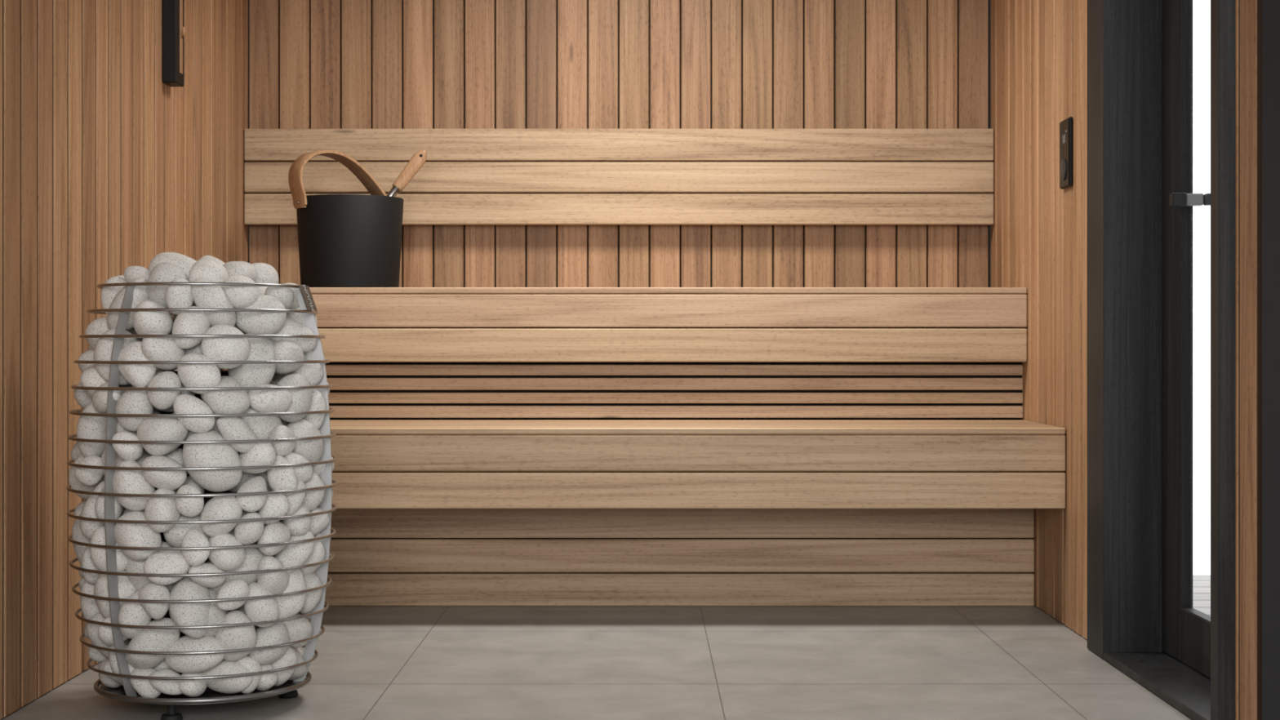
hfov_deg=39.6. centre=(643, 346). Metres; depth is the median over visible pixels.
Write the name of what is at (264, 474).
stone
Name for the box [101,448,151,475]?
stone
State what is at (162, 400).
stone
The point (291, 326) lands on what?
stone
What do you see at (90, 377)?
stone
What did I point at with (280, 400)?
stone
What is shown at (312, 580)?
stone
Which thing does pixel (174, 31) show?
instrument
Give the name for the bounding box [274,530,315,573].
stone
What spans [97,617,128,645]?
stone
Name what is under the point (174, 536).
stone
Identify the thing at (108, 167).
wall
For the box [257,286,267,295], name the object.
stone
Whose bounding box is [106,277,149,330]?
stone
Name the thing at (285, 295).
stone
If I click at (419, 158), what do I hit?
ladle
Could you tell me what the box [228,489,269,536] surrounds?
stone
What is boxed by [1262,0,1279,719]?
trim
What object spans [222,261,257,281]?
stone
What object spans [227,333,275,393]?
stone
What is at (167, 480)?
stone
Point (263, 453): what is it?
stone
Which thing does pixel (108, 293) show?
stone
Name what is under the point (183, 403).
stone
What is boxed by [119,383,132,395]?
stone
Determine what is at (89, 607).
stone
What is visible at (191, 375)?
stone
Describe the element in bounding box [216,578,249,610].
stone
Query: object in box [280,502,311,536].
stone
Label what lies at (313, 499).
stone
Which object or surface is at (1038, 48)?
wall
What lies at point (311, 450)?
stone
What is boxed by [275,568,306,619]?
stone
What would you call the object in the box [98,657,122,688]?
stone
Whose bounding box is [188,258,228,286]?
stone
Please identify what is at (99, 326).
stone
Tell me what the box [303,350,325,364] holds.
stone
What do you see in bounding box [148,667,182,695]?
stone
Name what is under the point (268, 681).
stone
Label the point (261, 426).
stone
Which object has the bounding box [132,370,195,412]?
stone
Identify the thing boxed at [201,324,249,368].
stone
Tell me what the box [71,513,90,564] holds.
stone
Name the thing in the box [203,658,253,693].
stone
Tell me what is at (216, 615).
stone
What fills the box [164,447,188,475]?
stone
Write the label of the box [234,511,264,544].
stone
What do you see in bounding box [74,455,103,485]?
stone
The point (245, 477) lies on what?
stone
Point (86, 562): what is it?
stone
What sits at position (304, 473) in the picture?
stone
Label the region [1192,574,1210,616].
deck
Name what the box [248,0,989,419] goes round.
wall
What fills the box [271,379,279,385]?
stone
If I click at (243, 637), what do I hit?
stone
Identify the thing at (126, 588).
stone
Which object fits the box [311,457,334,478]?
stone
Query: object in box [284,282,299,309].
stone
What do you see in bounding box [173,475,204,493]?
stone
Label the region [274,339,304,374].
stone
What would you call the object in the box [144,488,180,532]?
stone
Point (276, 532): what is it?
stone
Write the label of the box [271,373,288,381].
stone
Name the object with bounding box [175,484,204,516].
stone
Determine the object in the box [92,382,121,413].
stone
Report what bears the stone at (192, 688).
in the heater
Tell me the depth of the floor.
4.03 m
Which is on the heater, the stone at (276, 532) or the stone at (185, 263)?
the stone at (185, 263)
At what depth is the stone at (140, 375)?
3.42 m
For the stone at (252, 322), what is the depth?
3.51 m
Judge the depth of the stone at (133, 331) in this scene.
3.61 m
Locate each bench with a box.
[222,287,1026,419]
[324,419,1065,606]
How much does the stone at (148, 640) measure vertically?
0.104 m
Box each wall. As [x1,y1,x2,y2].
[0,0,248,719]
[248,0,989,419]
[989,0,1262,719]
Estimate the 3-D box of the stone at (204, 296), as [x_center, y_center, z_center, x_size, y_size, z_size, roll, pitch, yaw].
[-0.838,-0.082,3.483,0.080,0.109,0.082,0,0,20]
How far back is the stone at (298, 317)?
3.64 m
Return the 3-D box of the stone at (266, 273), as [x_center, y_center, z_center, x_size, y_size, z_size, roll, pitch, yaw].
[-0.809,-0.126,3.691,0.112,0.097,0.085,0,0,-44]
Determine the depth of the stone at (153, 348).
3.41 m
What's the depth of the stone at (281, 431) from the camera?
3.49 m
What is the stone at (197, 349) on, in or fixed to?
on the stone
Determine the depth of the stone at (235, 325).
3.60 m
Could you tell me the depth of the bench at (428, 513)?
4.99 m
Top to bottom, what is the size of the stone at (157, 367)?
0.074 m
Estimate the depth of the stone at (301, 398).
3.53 m
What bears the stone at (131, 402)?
on the stone at (131, 452)
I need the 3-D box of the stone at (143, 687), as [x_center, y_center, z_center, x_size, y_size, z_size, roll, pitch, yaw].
[-0.967,0.656,3.470,0.069,0.062,0.051,0,0,7]
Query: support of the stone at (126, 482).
on the stone at (132, 535)
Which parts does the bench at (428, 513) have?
panel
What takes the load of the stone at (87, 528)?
on the stone at (86, 562)
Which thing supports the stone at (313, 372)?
on the stone at (317, 403)
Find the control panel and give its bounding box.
[1059,116,1072,189]
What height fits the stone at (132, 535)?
0.096 m
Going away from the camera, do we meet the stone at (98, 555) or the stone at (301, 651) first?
the stone at (98, 555)
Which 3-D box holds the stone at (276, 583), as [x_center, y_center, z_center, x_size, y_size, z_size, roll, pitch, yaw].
[-0.730,0.452,3.500,0.057,0.085,0.084,0,0,14]
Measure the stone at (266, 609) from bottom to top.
0.088 m
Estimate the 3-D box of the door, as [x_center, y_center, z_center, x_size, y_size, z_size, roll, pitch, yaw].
[1.222,-0.295,3.747,0.125,2.006,0.775,0,0,0]
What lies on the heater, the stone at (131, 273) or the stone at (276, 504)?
the stone at (131, 273)
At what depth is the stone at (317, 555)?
3.59 m
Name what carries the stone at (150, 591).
on the stone at (148, 640)
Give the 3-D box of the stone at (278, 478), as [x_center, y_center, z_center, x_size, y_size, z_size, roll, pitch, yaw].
[-0.709,0.254,3.504,0.060,0.082,0.051,0,0,23]
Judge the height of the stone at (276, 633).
0.088 m
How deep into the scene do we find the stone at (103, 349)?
3.47 m
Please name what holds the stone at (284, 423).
in the heater
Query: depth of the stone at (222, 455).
3.41 m
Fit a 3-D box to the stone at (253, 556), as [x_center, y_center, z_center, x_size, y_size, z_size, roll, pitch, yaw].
[-0.804,0.442,3.503,0.105,0.098,0.118,0,0,25]
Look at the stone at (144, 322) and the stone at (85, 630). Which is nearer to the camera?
the stone at (144, 322)
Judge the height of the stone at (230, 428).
0.073 m
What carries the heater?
on the floor
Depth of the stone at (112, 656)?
3.47 m
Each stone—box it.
[68,453,104,499]
[71,442,80,461]
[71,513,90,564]
[73,382,92,408]
[73,499,86,519]
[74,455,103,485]
[76,401,106,457]
[77,348,94,372]
[78,564,83,577]
[78,577,85,589]
[80,364,119,396]
[80,480,115,539]
[80,580,99,622]
[81,546,100,583]
[84,315,130,350]
[84,622,89,639]
[86,611,131,657]
[88,642,107,662]
[89,525,128,572]
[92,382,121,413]
[93,328,137,385]
[93,568,136,617]
[94,487,123,523]
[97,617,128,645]
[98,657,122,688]
[100,276,127,315]
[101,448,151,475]
[102,660,123,685]
[105,408,160,435]
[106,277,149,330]
[108,643,135,682]
[111,431,143,461]
[112,460,155,511]
[114,511,161,560]
[115,386,153,431]
[117,341,156,387]
[118,590,151,639]
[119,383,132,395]
[122,488,158,515]
[124,266,151,282]
[125,541,177,592]
[125,617,180,669]
[129,667,161,697]
[130,328,142,341]
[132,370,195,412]
[133,300,173,338]
[137,417,188,455]
[138,582,170,619]
[141,332,185,369]
[141,455,186,489]
[143,550,191,585]
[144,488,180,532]
[146,371,181,409]
[147,262,188,312]
[148,252,196,279]
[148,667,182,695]
[152,659,172,670]
[156,367,177,370]
[163,512,209,551]
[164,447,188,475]
[164,635,225,673]
[165,278,193,315]
[168,577,210,638]
[168,587,228,636]
[172,306,210,349]
[172,411,220,440]
[173,394,214,433]
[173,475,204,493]
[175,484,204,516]
[177,353,221,394]
[177,671,207,697]
[181,528,210,566]
[182,429,242,492]
[183,342,203,355]
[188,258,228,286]
[188,562,226,587]
[191,277,235,327]
[198,255,225,265]
[200,375,250,413]
[200,496,242,537]
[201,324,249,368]
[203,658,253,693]
[206,547,267,592]
[208,533,244,570]
[215,609,256,661]
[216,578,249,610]
[217,417,257,453]
[220,275,259,308]
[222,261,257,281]
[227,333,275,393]
[227,453,258,492]
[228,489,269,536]
[234,311,245,333]
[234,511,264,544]
[235,294,286,334]
[235,475,266,511]
[236,655,262,693]
[237,582,258,629]
[238,405,282,439]
[239,437,275,473]
[244,582,279,626]
[247,622,289,664]
[248,383,292,413]
[250,262,279,284]
[255,663,278,690]
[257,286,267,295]
[257,490,288,524]
[257,521,290,555]
[257,555,288,594]
[258,471,272,491]
[264,283,293,309]
[266,454,297,496]
[267,318,316,352]
[267,424,296,456]
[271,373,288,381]
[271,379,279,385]
[271,645,297,686]
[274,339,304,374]
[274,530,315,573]
[275,373,311,422]
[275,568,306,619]
[280,417,289,426]
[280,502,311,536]
[283,452,313,482]
[283,613,311,647]
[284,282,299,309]
[285,480,305,515]
[286,306,316,324]
[286,418,323,462]
[288,359,323,385]
[288,647,306,679]
[296,648,303,655]
[299,537,324,575]
[299,573,322,613]
[300,609,312,619]
[302,388,325,429]
[302,471,324,511]
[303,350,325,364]
[308,506,329,535]
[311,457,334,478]
[313,532,330,542]
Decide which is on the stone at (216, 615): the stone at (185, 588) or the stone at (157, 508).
the stone at (185, 588)
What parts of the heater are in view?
plate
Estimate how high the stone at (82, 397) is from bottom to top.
0.058 m
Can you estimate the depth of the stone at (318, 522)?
3.59 m
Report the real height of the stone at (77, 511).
0.054 m
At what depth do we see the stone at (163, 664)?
3.48 m
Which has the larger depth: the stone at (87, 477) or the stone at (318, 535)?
the stone at (318, 535)
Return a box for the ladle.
[386,149,426,196]
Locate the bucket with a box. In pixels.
[288,150,404,287]
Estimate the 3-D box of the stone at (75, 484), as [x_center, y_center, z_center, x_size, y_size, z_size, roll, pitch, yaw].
[-1.107,0.259,3.572,0.091,0.103,0.097,0,0,-39]
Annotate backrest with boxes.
[244,128,993,225]
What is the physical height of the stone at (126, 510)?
0.088 m
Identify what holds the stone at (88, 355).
on the stone at (82, 397)
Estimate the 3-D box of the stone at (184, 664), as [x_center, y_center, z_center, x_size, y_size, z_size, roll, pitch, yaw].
[-0.871,0.597,3.457,0.120,0.074,0.082,0,0,20]
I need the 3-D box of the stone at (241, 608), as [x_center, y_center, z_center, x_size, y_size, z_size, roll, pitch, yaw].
[-0.780,0.519,3.545,0.059,0.098,0.069,0,0,-12]
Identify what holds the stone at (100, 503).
on the stone at (98, 555)
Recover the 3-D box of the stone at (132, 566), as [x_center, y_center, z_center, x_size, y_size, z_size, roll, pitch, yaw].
[-0.957,0.439,3.485,0.106,0.121,0.110,0,0,26]
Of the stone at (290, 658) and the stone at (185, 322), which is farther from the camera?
the stone at (290, 658)
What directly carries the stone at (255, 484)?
on the stone at (246, 533)
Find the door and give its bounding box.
[1161,0,1210,679]
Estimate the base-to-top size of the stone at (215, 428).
0.073 m
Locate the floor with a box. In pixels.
[0,605,1191,719]
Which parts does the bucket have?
handle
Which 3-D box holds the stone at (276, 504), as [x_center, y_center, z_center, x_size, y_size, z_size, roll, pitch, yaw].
[-0.725,0.315,3.483,0.061,0.065,0.050,0,0,25]
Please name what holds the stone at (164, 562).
on the stone at (150, 591)
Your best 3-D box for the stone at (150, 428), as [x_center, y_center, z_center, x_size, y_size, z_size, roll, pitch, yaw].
[-0.926,0.170,3.428,0.094,0.081,0.085,0,0,27]
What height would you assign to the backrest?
0.300 m
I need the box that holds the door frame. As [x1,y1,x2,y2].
[1087,0,1235,719]
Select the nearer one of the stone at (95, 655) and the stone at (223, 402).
the stone at (223, 402)
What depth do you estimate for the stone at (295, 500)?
3.51 m
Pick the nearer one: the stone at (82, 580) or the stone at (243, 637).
the stone at (243, 637)
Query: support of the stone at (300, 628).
on the stone at (299, 672)
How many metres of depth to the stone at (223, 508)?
3.41 m
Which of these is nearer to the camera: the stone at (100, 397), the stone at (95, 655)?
the stone at (100, 397)
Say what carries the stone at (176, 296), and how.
on the stone at (185, 322)
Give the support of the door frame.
attached to the wall at (1038, 48)
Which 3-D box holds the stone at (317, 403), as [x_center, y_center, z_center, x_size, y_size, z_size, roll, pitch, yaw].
[-0.675,0.126,3.615,0.058,0.093,0.052,0,0,30]
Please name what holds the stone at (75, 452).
on the stone at (75, 484)
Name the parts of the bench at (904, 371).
support leg, panel, support leg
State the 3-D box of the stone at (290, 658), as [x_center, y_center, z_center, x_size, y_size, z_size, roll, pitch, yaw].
[-0.728,0.639,3.573,0.068,0.087,0.067,0,0,24]
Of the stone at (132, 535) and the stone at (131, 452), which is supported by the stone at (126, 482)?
the stone at (131, 452)
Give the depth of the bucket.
5.14 m
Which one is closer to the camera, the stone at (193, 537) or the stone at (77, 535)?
the stone at (193, 537)
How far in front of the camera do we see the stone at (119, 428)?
3.46 m
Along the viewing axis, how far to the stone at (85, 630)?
3.58 m
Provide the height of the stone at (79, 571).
0.077 m
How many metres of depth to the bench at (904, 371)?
5.08 m
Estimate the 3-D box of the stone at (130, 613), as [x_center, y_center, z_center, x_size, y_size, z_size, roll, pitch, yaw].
[-0.984,0.519,3.448,0.066,0.096,0.071,0,0,44]
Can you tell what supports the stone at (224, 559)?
on the stone at (236, 588)
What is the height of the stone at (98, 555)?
0.093 m
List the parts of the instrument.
knob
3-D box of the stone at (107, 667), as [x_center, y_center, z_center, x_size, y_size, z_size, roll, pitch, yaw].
[-1.006,0.647,3.521,0.079,0.075,0.112,0,0,43]
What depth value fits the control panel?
4.57 m
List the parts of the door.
handle, rail, handle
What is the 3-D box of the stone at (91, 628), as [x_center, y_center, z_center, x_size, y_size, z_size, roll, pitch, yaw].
[-1.060,0.572,3.530,0.076,0.104,0.083,0,0,27]
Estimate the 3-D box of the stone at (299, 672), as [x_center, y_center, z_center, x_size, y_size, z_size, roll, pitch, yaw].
[-0.726,0.638,3.606,0.072,0.082,0.082,0,0,22]
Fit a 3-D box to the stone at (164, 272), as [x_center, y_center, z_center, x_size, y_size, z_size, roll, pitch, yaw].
[-0.943,-0.115,3.525,0.082,0.103,0.111,0,0,-17]
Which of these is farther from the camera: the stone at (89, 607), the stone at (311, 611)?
the stone at (311, 611)
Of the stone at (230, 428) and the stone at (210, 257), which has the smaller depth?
the stone at (230, 428)
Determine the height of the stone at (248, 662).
0.077 m
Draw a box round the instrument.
[162,0,186,86]
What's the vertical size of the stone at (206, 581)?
0.050 m
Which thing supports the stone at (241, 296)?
on the stone at (252, 322)
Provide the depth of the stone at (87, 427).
3.50 m
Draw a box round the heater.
[66,281,337,719]

